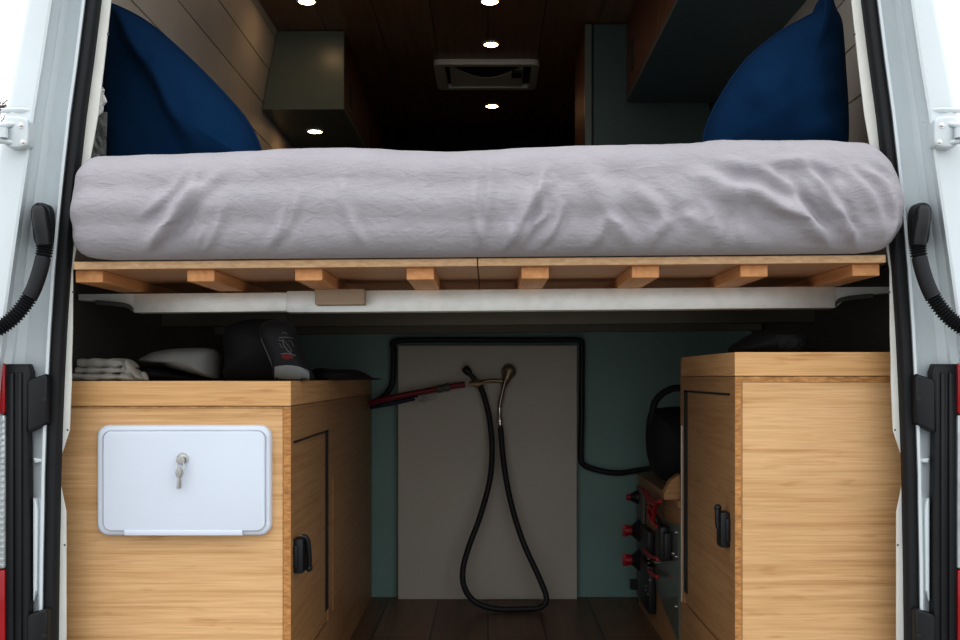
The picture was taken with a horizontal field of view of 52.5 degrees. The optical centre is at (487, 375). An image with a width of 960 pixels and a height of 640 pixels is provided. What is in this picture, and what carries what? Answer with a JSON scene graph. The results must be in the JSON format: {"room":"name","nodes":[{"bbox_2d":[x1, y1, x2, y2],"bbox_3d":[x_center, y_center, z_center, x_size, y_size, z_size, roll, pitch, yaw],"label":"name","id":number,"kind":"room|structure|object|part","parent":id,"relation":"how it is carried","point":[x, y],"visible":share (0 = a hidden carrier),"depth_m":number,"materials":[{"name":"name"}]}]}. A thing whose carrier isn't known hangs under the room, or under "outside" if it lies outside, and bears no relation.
{"room":"vehicle interior","nodes":[
{"label":"vehicle interior","id":0,"kind":"room"},
{"bbox_2d":[75,0,293,261],"bbox_3d":[-0.801,-0.735,3.345,0.115,0.991,2.950,0,0,0],"label":"wall","id":1,"kind":"structure","parent":0,"point":[232,42],"depth_m":2.96,"materials":[{"name":"paint"}]},
{"bbox_2d":[72,269,223,380],"bbox_3d":[-0.861,0.243,3.345,0.014,0.955,2.950,0,0,0],"label":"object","id":2,"kind":"structure","parent":1,"relation":"attached to","point":[99,331],"depth_m":2.30,"materials":[{"name":"black"}]},
{"bbox_2d":[262,31,382,148],"bbox_3d":[-0.651,-1.078,4.069,0.292,0.276,1.278,0,0,0],"label":"upper cabinet","id":3,"kind":"object","parent":1,"relation":"attached to","point":[315,80],"visible":0.89,"depth_m":3.43,"materials":[{"name":"green paint"}]},
{"bbox_3d":[-0.652,-1.078,3.439,0.289,0.276,0.018,0,0,0],"label":"panel","id":4,"kind":"part","parent":3,"relation":"part of","materials":[{"name":"green paint"}]},
{"bbox_2d":[306,128,323,133],"bbox_3d":[-0.662,-0.936,3.720,0.068,0.006,0.068,0,0,0],"label":"ceiling light","id":5,"kind":"object","parent":3,"relation":"attached to","point":[310,130],"visible":1,"depth_m":3.71,"materials":[{"name":"beige plastic"}]},
{"bbox_3d":[-0.652,-0.948,4.078,0.289,0.015,1.260,0,0,0],"label":"panel","id":6,"kind":"part","parent":3,"relation":"part of","materials":[{"name":"green paint"}]},
{"bbox_3d":[-0.507,-1.030,3.580,0.004,0.080,0.060,0,0,0],"label":"finger pull","id":7,"kind":"part","parent":3,"relation":"part of","materials":[{"name":"brown wood"}]},
{"bbox_3d":[-0.516,-1.082,3.750,0.016,0.252,0.600,0,0,0],"label":"door","id":8,"kind":"part","parent":3,"relation":"part of","materials":[{"name":"brown wood"}]},
{"bbox_3d":[-0.507,-1.030,4.186,0.004,0.080,0.060,0,0,0],"label":"finger pull","id":9,"kind":"part","parent":3,"relation":"part of","materials":[{"name":"brown wood"}]},
{"bbox_3d":[-0.516,-1.082,4.373,0.016,0.252,0.634,0,0,0],"label":"door","id":10,"kind":"part","parent":3,"relation":"part of","materials":[{"name":"brown wood"}]},
{"bbox_2d":[259,0,635,127],"bbox_3d":[0.000,-1.230,3.350,1.600,0.020,2.940,0,0,0],"label":"ceiling","id":11,"kind":"structure","parent":0,"point":[394,45],"depth_m":3.59,"materials":[{"name":"brown wood"}]},
{"bbox_2d":[296,0,316,5],"bbox_3d":[-0.588,-1.216,3.155,0.068,0.006,0.068,0,0,0],"label":"recessed light","id":12,"kind":"object","parent":11,"relation":"in","point":[302,2],"visible":1,"depth_m":3.16,"materials":[{"name":"beige plastic"}]},
{"bbox_2d":[433,59,539,89],"bbox_3d":[-0.006,-1.208,3.910,0.411,0.023,0.340,0,0,0],"label":"ceiling vent","id":13,"kind":"object","parent":11,"relation":"in","point":[450,74],"visible":1,"depth_m":3.90,"materials":[{"name":"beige plastic"}]},
{"bbox_3d":[-0.006,-1.210,3.925,0.291,0.012,0.250,0,0,0],"label":"blade","id":14,"kind":"part","parent":13,"relation":"part of","materials":[{"name":"black plastic"}]},
{"bbox_2d":[446,67,530,83],"bbox_3d":[0.002,-1.218,3.910,0.346,0.002,0.300,0,0,0],"label":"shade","id":15,"kind":"object","parent":13,"relation":"hanging from","point":[454,75],"depth_m":3.93,"materials":[{"name":"black plastic"}]},
{"bbox_2d":[480,0,499,5],"bbox_3d":[0.006,-1.216,3.155,0.068,0.006,0.068,0,0,0],"label":"recessed light","id":16,"kind":"object","parent":11,"relation":"in","point":[484,2],"visible":1,"depth_m":3.16,"materials":[{"name":"beige plastic"}]},
{"bbox_2d":[482,40,499,47],"bbox_3d":[0.011,-1.216,3.565,0.065,0.006,0.065,0,0,0],"label":"recessed light","id":17,"kind":"object","parent":11,"relation":"in","point":[490,43],"visible":1,"depth_m":3.56,"materials":[{"name":"beige plastic"}]},
{"bbox_2d":[484,103,499,107],"bbox_3d":[0.018,-1.216,4.380,0.068,0.006,0.068,0,0,0],"label":"recessed light","id":18,"kind":"object","parent":11,"relation":"in","point":[489,105],"visible":1,"depth_m":4.37,"materials":[{"name":"beige plastic"}]},
{"bbox_2d":[0,0,959,639],"bbox_3d":[-0.012,-0.214,3.292,1.921,2.212,3.167,0,0,0],"label":"van","id":19,"kind":"object","parent":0,"point":[54,119],"visible":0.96,"depth_m":1.78,"materials":[{"name":"white paint"}]},
{"bbox_3d":[-0.862,-0.430,1.720,0.053,0.042,0.024,0,0,0],"label":"hinge arm","id":20,"kind":"part","parent":19,"relation":"part of","materials":[{"name":"white paint"}]},
{"bbox_2d":[0,363,34,639],"bbox_3d":[-0.878,0.283,1.776,0.100,0.614,0.026,0,0,0],"label":"tail light","id":21,"kind":"object","parent":19,"relation":"attached to","point":[17,380],"depth_m":1.77,"materials":[{"name":"red plastic"}]},
{"bbox_2d":[0,203,54,335],"bbox_3d":[-0.843,-0.185,1.744,0.132,0.259,0.071,0,0,-23],"label":"conduit","id":22,"kind":"object","parent":19,"relation":"attached to","point":[42,214],"visible":1,"depth_m":1.73,"materials":[{"name":"black plastic"}]},
{"bbox_3d":[-0.824,0.281,1.790,0.018,0.260,0.021,0,0,0],"label":"pressed panel","id":23,"kind":"part","parent":19,"relation":"part of","materials":[{"name":"white paint"}]},
{"bbox_2d":[73,255,888,334],"bbox_3d":[-0.010,-0.176,2.545,2.023,0.082,1.510,0,0,0],"label":"platform","id":24,"kind":"object","parent":19,"relation":"attached to","point":[681,293],"visible":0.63,"depth_m":2.02,"materials":[{"name":"brown wood"}]},
{"bbox_2d":[70,140,903,284],"bbox_3d":[-0.002,-0.324,2.492,1.514,0.223,1.576,0,0,0],"label":"mattress","id":25,"kind":"object","parent":24,"relation":"on","point":[714,197],"visible":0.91,"depth_m":1.74,"materials":[{"name":"grey fabric"}]},
{"bbox_2d":[103,3,261,155],"bbox_3d":[-0.622,-0.585,1.986,0.331,0.352,0.176,0,0,0],"label":"pillow","id":26,"kind":"object","parent":25,"relation":"on","point":[160,101],"visible":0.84,"depth_m":1.94,"materials":[{"name":"blue fabric"}]},
{"bbox_2d":[702,0,848,141],"bbox_3d":[0.587,-0.610,1.982,0.302,0.351,0.181,0,0,0],"label":"pillow","id":27,"kind":"object","parent":25,"relation":"on","point":[792,86],"visible":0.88,"depth_m":1.92,"materials":[{"name":"blue fabric"}]},
{"bbox_3d":[0.799,0.281,1.790,0.018,0.260,0.021,0,0,0],"label":"pressed panel","id":28,"kind":"part","parent":19,"relation":"part of","materials":[{"name":"white paint"}]},
{"bbox_2d":[908,203,959,333],"bbox_3d":[0.819,-0.185,1.743,0.134,0.259,0.071,0,0,24],"label":"conduit","id":29,"kind":"object","parent":19,"relation":"attached to","point":[920,214],"visible":1,"depth_m":1.73,"materials":[{"name":"black rubber"}]},
{"bbox_2d":[927,363,959,639],"bbox_3d":[0.854,0.283,1.776,0.100,0.614,0.026,0,0,0],"label":"tail light","id":30,"kind":"object","parent":19,"relation":"attached to","point":[943,379],"depth_m":1.77,"materials":[{"name":"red plastic"}]},
{"bbox_3d":[0.838,-0.430,1.717,0.056,0.042,0.021,0,0,14],"label":"hinge arm","id":31,"kind":"part","parent":19,"relation":"part of","materials":[{"name":"white paint"}]},
{"bbox_2d":[224,331,751,596],"bbox_3d":[0.000,0.274,3.185,1.720,0.895,0.020,0,0,0],"label":"wall","id":32,"kind":"structure","parent":0,"point":[624,371],"depth_m":3.17,"materials":[{"name":"green paint"}]},
{"bbox_2d":[350,597,661,639],"bbox_3d":[0.000,0.736,3.330,1.800,0.030,2.980,0,0,0],"label":"floor","id":33,"kind":"structure","parent":0,"point":[384,618],"depth_m":2.86,"materials":[{"name":"brown wood"}]},
{"bbox_2d":[61,380,371,639],"bbox_3d":[-0.586,0.365,2.504,0.476,0.711,1.322,0,0,0],"label":"storage cabinet","id":34,"kind":"object","parent":33,"relation":"on","point":[266,534],"visible":0.93,"depth_m":1.87,"materials":[{"name":"brown wood"}]},
{"bbox_2d":[72,358,148,380],"bbox_3d":[-0.753,-0.013,1.968,0.134,0.047,0.110,0,0,0],"label":"quilt","id":35,"kind":"object","parent":34,"relation":"on","point":[93,369],"visible":1,"depth_m":1.93,"materials":[{"name":"grey fabric"}]},
{"bbox_3d":[-0.609,0.392,1.878,0.430,0.659,0.016,0,0,0],"label":"panel","id":36,"kind":"part","parent":34,"relation":"part of","materials":[{"name":"brown wood"}]},
{"bbox_2d":[175,457,184,488],"bbox_3d":[-0.581,0.183,1.836,0.017,0.060,0.015,0,0,0],"label":"keys","id":37,"kind":"object","parent":34,"relation":"hanging from","point":[179,472],"visible":1,"depth_m":1.83,"materials":[{"name":"silver metal"}]},
{"bbox_2d":[137,366,228,379],"bbox_3d":[-0.686,-0.006,2.160,0.225,0.033,0.241,0,0,0],"label":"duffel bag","id":38,"kind":"object","parent":34,"relation":"on","point":[153,372],"visible":0.68,"depth_m":2.08,"materials":[{"name":"black fabric"}]},
{"bbox_2d":[138,348,220,378],"bbox_3d":[-0.667,-0.028,2.099,0.172,0.067,0.141,0,0,0],"label":"cushion","id":39,"kind":"object","parent":38,"relation":"on","point":[206,362],"visible":1,"depth_m":2.04,"materials":[{"name":"grey fabric"}]},
{"bbox_3d":[-0.578,0.200,1.852,0.308,0.190,0.006,0,0,0],"label":"hatch lid","id":40,"kind":"part","parent":34,"relation":"part of","materials":[{"name":"white plastic"}]},
{"bbox_2d":[223,319,314,379],"bbox_3d":[-0.463,-0.057,2.054,0.193,0.132,0.270,0,0,-10],"label":"backpack","id":41,"kind":"object","parent":34,"relation":"on","point":[254,349],"visible":1,"depth_m":2.01,"materials":[{"name":"black fabric"}]},
{"bbox_3d":[-0.357,0.349,1.922,0.019,0.078,0.035,0,0,0],"label":"lever","id":42,"kind":"part","parent":34,"relation":"part of","materials":[{"name":"black plastic"}]},
{"bbox_3d":[-0.386,0.353,2.094,0.012,0.445,0.401,0,0,0],"label":"door","id":43,"kind":"part","parent":34,"relation":"part of","materials":[{"name":"brown wood"}]},
{"bbox_3d":[-0.386,0.390,2.517,0.015,0.662,1.296,0,0,0],"label":"panel","id":44,"kind":"part","parent":34,"relation":"part of","materials":[{"name":"brown wood"}]},
{"bbox_2d":[312,368,381,380],"bbox_3d":[-0.352,-0.004,2.380,0.186,0.031,0.222,0,0,0],"label":"pouch","id":45,"kind":"object","parent":34,"relation":"on","point":[319,373],"visible":0.98,"depth_m":2.29,"materials":[{"name":"black fabric"}]},
{"bbox_2d":[398,346,576,598],"bbox_3d":[-0.002,0.311,3.144,0.577,0.818,0.018,0,0,0],"label":"access panel","id":46,"kind":"object","parent":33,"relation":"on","point":[443,441],"visible":1,"depth_m":3.13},
{"bbox_2d":[460,364,548,611],"bbox_3d":[0.050,0.341,3.046,0.274,0.760,0.169,0,0,0],"label":"shower hose","id":47,"kind":"object","parent":46,"relation":"attached to","point":[508,371],"visible":1,"depth_m":3.04,"materials":[{"name":"black rubber"}]},
{"bbox_2d":[369,381,464,408],"bbox_3d":[-0.226,0.060,3.083,0.307,0.086,0.062,0,0,-11],"label":"gun","id":48,"kind":"object","parent":47,"relation":"attached to","point":[380,402],"visible":1,"depth_m":3.08,"materials":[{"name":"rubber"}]},
{"bbox_3d":[-0.051,0.000,3.090,0.061,0.067,0.027,0,0,0],"label":"lever","id":49,"kind":"part","parent":47,"relation":"part of","materials":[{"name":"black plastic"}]},
{"bbox_2d":[469,379,483,386],"bbox_3d":[-0.036,0.022,3.090,0.049,0.026,0.026,0,0,0],"label":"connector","id":50,"kind":"object","parent":47,"relation":"on","point":[474,382],"depth_m":3.08,"materials":[{"name":"gold metal"}]},
{"bbox_2d":[375,337,652,475],"bbox_3d":[0.084,0.098,3.023,0.905,0.449,0.288,0,0,0],"label":"cable","id":51,"kind":"object","parent":46,"relation":"attached to","point":[580,341],"visible":0.92,"depth_m":3.14,"materials":[{"name":"rubber"}]},
{"bbox_2d":[575,24,709,145],"bbox_3d":[0.578,-0.246,3.553,0.485,1.935,0.394,0,0,0],"label":"wall partition","id":52,"kind":"object","parent":33,"relation":"on","point":[604,115],"visible":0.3,"depth_m":3.36,"materials":[{"name":"green paint"}]},
{"bbox_3d":[0.346,-0.246,3.570,0.022,1.935,0.360,0,0,0],"label":"panel","id":53,"kind":"part","parent":52,"relation":"part of","materials":[{"name":"brown wood"}]},
{"bbox_3d":[0.346,-0.246,3.373,0.022,1.935,0.034,0,0,0],"label":"edge panel","id":54,"kind":"part","parent":52,"relation":"part of","materials":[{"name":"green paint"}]},
{"bbox_2d":[637,474,679,639],"bbox_3d":[0.650,0.515,2.735,0.410,0.412,0.670,0,0,0],"label":"box","id":55,"kind":"object","parent":33,"relation":"on","point":[666,620],"visible":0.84,"depth_m":2.55,"materials":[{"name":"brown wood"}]},
{"bbox_2d":[622,485,661,613],"bbox_3d":[0.443,0.503,2.794,0.062,0.366,0.522,0,0,0],"label":"board","id":56,"kind":"object","parent":55,"relation":"attached to","point":[645,585],"visible":0.98,"depth_m":2.84,"materials":[{"name":"black plastic"}]},
{"bbox_2d":[622,519,640,541],"bbox_3d":[0.439,0.474,2.985,0.054,0.068,0.068,0,0,0],"label":"switch","id":57,"kind":"object","parent":56,"relation":"attached to","point":[633,530],"depth_m":2.97,"materials":[{"name":"red plastic"}]},
{"bbox_2d":[622,549,641,570],"bbox_3d":[0.439,0.563,2.980,0.054,0.068,0.068,0,0,0],"label":"switch","id":58,"kind":"object","parent":56,"relation":"attached to","point":[634,559],"depth_m":2.97,"materials":[{"name":"red plastic"}]},
{"bbox_2d":[626,490,638,503],"bbox_3d":[0.448,0.376,3.020,0.037,0.042,0.042,0,0,0],"label":"switch","id":59,"kind":"object","parent":56,"relation":"attached to","point":[634,497],"depth_m":3.01,"materials":[{"name":"red plastic"}]},
{"bbox_2d":[646,385,679,480],"bbox_3d":[0.542,0.165,2.749,0.193,0.281,0.183,0,0,0],"label":"pack","id":60,"kind":"object","parent":55,"relation":"on","point":[662,424],"visible":0.58,"depth_m":2.69,"materials":[{"name":"black fabric"}]},
{"bbox_3d":[0.473,0.514,2.568,0.006,0.290,0.333,0,0,0],"label":"plate","id":61,"kind":"part","parent":55,"relation":"part of","materials":[{"name":"grey metal"}]},
{"bbox_2d":[662,473,679,499],"bbox_3d":[0.460,0.277,2.447,0.039,0.062,0.035,0,0,0],"label":"wedge","id":62,"kind":"object","parent":55,"relation":"on","point":[671,490],"visible":1,"depth_m":2.43,"materials":[{"name":"brown wood"}]},
{"bbox_2d":[680,352,900,639],"bbox_3d":[0.623,0.338,2.132,0.350,0.767,0.529,0,0,0],"label":"storage cabinet","id":63,"kind":"object","parent":33,"relation":"on","point":[790,462],"visible":0.94,"depth_m":1.87,"materials":[{"name":"brown wood"}]},
{"bbox_3d":[0.636,0.343,2.391,0.324,0.757,0.012,0,0,0],"label":"panel","id":64,"kind":"part","parent":63,"relation":"part of","materials":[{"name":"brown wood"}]},
{"bbox_3d":[0.482,0.291,2.126,0.012,0.507,0.432,0,0,0],"label":"door","id":65,"kind":"part","parent":63,"relation":"part of","materials":[{"name":"brown wood"}]},
{"bbox_3d":[0.482,0.361,2.127,0.015,0.720,0.516,0,0,0],"label":"panel","id":66,"kind":"part","parent":63,"relation":"part of","materials":[{"name":"brown wood"}]},
{"bbox_3d":[0.458,0.284,1.926,0.020,0.061,0.017,0,0,0],"label":"lever","id":67,"kind":"part","parent":63,"relation":"part of","materials":[{"name":"black plastic"}]},
{"bbox_2d":[728,331,818,351],"bbox_3d":[0.614,-0.072,2.085,0.190,0.051,0.203,0,0,0],"label":"net bag","id":68,"kind":"object","parent":63,"relation":"on","point":[761,341],"visible":0.98,"depth_m":2.03,"materials":[{"name":"black fabric"}]},
{"bbox_3d":[0.642,0.366,1.878,0.311,0.709,0.016,0,0,0],"label":"panel","id":69,"kind":"part","parent":63,"relation":"part of","materials":[{"name":"brown wood"}]},
{"bbox_2d":[709,0,887,266],"bbox_3d":[0.801,-0.735,3.345,0.115,0.991,2.950,0,0,0],"label":"wall","id":70,"kind":"structure","parent":0,"point":[857,126],"depth_m":2.18,"materials":[{"name":"paint"}]},
{"bbox_2d":[627,0,805,101],"bbox_3d":[0.635,-1.078,2.730,0.324,0.276,1.220,0,0,0],"label":"upper cabinet","id":71,"kind":"object","parent":70,"relation":"attached to","point":[678,50],"visible":1,"depth_m":2.81,"materials":[{"name":"paint"}]},
{"bbox_3d":[0.475,-1.060,3.200,0.004,0.100,0.060,0,0,0],"label":"finger pull","id":72,"kind":"part","parent":71,"relation":"part of","materials":[{"name":"brown wood"}]},
{"bbox_3d":[0.484,-1.082,3.038,0.016,0.252,0.604,0,0,0],"label":"door","id":73,"kind":"part","parent":71,"relation":"part of","materials":[{"name":"brown wood"}]},
{"bbox_3d":[0.484,-1.082,2.435,0.016,0.252,0.590,0,0,0],"label":"door","id":74,"kind":"part","parent":71,"relation":"part of","materials":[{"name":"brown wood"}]},
{"bbox_2d":[752,266,889,351],"bbox_3d":[0.861,0.243,3.345,0.014,0.955,2.950,0,0,0],"label":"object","id":75,"kind":"structure","parent":70,"relation":"attached to","point":[858,325],"depth_m":2.29,"materials":[{"name":"black"}]},
{"bbox_3d":[0.000,1.361,0.000,28.000,0.040,28.000,0,0,0],"label":"ground","id":76,"kind":"structure","parent":0,"visible":0},
{"bbox_2d":[0,69,7,121],"bbox_3d":[-9.256,-2.170,15.507,4.053,7.024,5.048,0,0,-32],"label":"bare tree","id":77,"kind":"object","parent":76,"relation":"on","point":[2,105],"visible":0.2,"depth_m":16.41,"materials":[{"name":"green plant"}]}
]}

